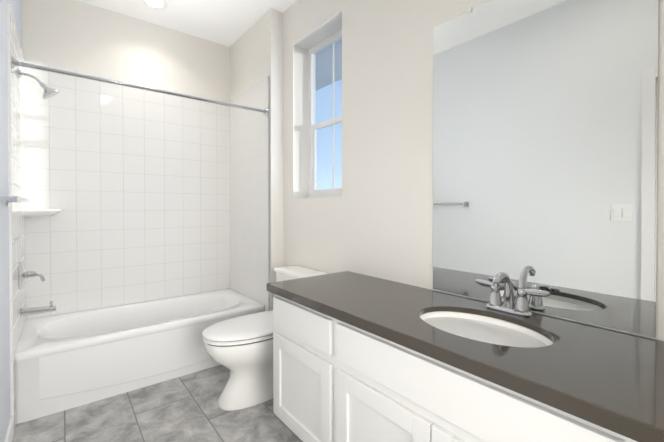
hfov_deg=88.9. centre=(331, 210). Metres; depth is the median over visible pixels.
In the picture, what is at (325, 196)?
window sill
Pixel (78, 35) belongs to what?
wall
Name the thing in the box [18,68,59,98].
shower
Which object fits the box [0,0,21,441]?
wall
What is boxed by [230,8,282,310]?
wall
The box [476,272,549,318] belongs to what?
faucet
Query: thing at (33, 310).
tub spout
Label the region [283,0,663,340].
wall
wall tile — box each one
[7,4,25,429]
[24,59,229,318]
[230,76,267,310]
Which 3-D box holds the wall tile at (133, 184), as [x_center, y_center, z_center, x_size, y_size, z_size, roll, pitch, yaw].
[-1.620,-0.158,2.919,1.521,1.877,0.012,0,1,-38]
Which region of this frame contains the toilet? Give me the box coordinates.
[202,265,329,410]
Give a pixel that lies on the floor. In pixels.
(185, 408)
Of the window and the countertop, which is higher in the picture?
the window
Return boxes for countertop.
[267,271,663,434]
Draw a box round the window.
[308,29,341,196]
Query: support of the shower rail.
attached to the wall tile at (16, 172)
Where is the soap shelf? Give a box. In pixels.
[23,209,61,216]
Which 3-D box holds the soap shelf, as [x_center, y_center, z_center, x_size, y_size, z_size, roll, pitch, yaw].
[-2.066,0.012,2.426,0.209,0.050,0.209,0,1,-38]
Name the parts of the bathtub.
panel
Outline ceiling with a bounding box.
[77,0,296,46]
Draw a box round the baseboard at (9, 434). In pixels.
[4,417,13,441]
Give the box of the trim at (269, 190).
[268,76,269,310]
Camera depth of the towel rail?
1.31 m
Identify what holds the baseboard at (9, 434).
attached to the wall at (16, 9)
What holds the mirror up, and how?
attached to the wall at (375, 219)
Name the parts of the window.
window sash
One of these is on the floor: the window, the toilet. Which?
the toilet
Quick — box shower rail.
[11,56,268,115]
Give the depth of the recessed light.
2.66 m
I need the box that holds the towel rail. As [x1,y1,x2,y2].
[0,196,29,205]
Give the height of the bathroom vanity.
0.775 m
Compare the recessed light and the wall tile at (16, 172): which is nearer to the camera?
the wall tile at (16, 172)
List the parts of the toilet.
seat, tank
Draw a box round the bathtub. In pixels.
[15,289,264,423]
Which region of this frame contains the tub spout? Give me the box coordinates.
[20,301,56,316]
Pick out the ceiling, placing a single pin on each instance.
(229, 23)
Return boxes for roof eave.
[315,39,341,90]
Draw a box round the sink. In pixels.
[407,303,562,354]
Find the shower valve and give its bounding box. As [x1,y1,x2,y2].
[18,261,44,289]
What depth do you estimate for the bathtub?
2.26 m
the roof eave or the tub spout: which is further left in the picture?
the tub spout
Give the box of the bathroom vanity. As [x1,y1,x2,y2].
[267,287,663,441]
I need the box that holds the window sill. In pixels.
[302,196,341,197]
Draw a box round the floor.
[12,365,302,441]
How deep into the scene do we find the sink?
1.24 m
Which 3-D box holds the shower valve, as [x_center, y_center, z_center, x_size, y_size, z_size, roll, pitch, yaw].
[-1.889,0.400,2.136,0.121,0.176,0.176,0,1,-38]
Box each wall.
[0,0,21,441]
[22,0,230,319]
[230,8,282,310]
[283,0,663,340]
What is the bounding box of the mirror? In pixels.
[433,0,658,336]
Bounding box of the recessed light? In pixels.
[142,0,167,8]
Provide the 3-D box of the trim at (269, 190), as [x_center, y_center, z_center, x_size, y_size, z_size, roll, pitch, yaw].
[-0.513,0.040,2.757,0.011,2.269,0.008,0,1,-38]
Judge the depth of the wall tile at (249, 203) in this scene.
3.02 m

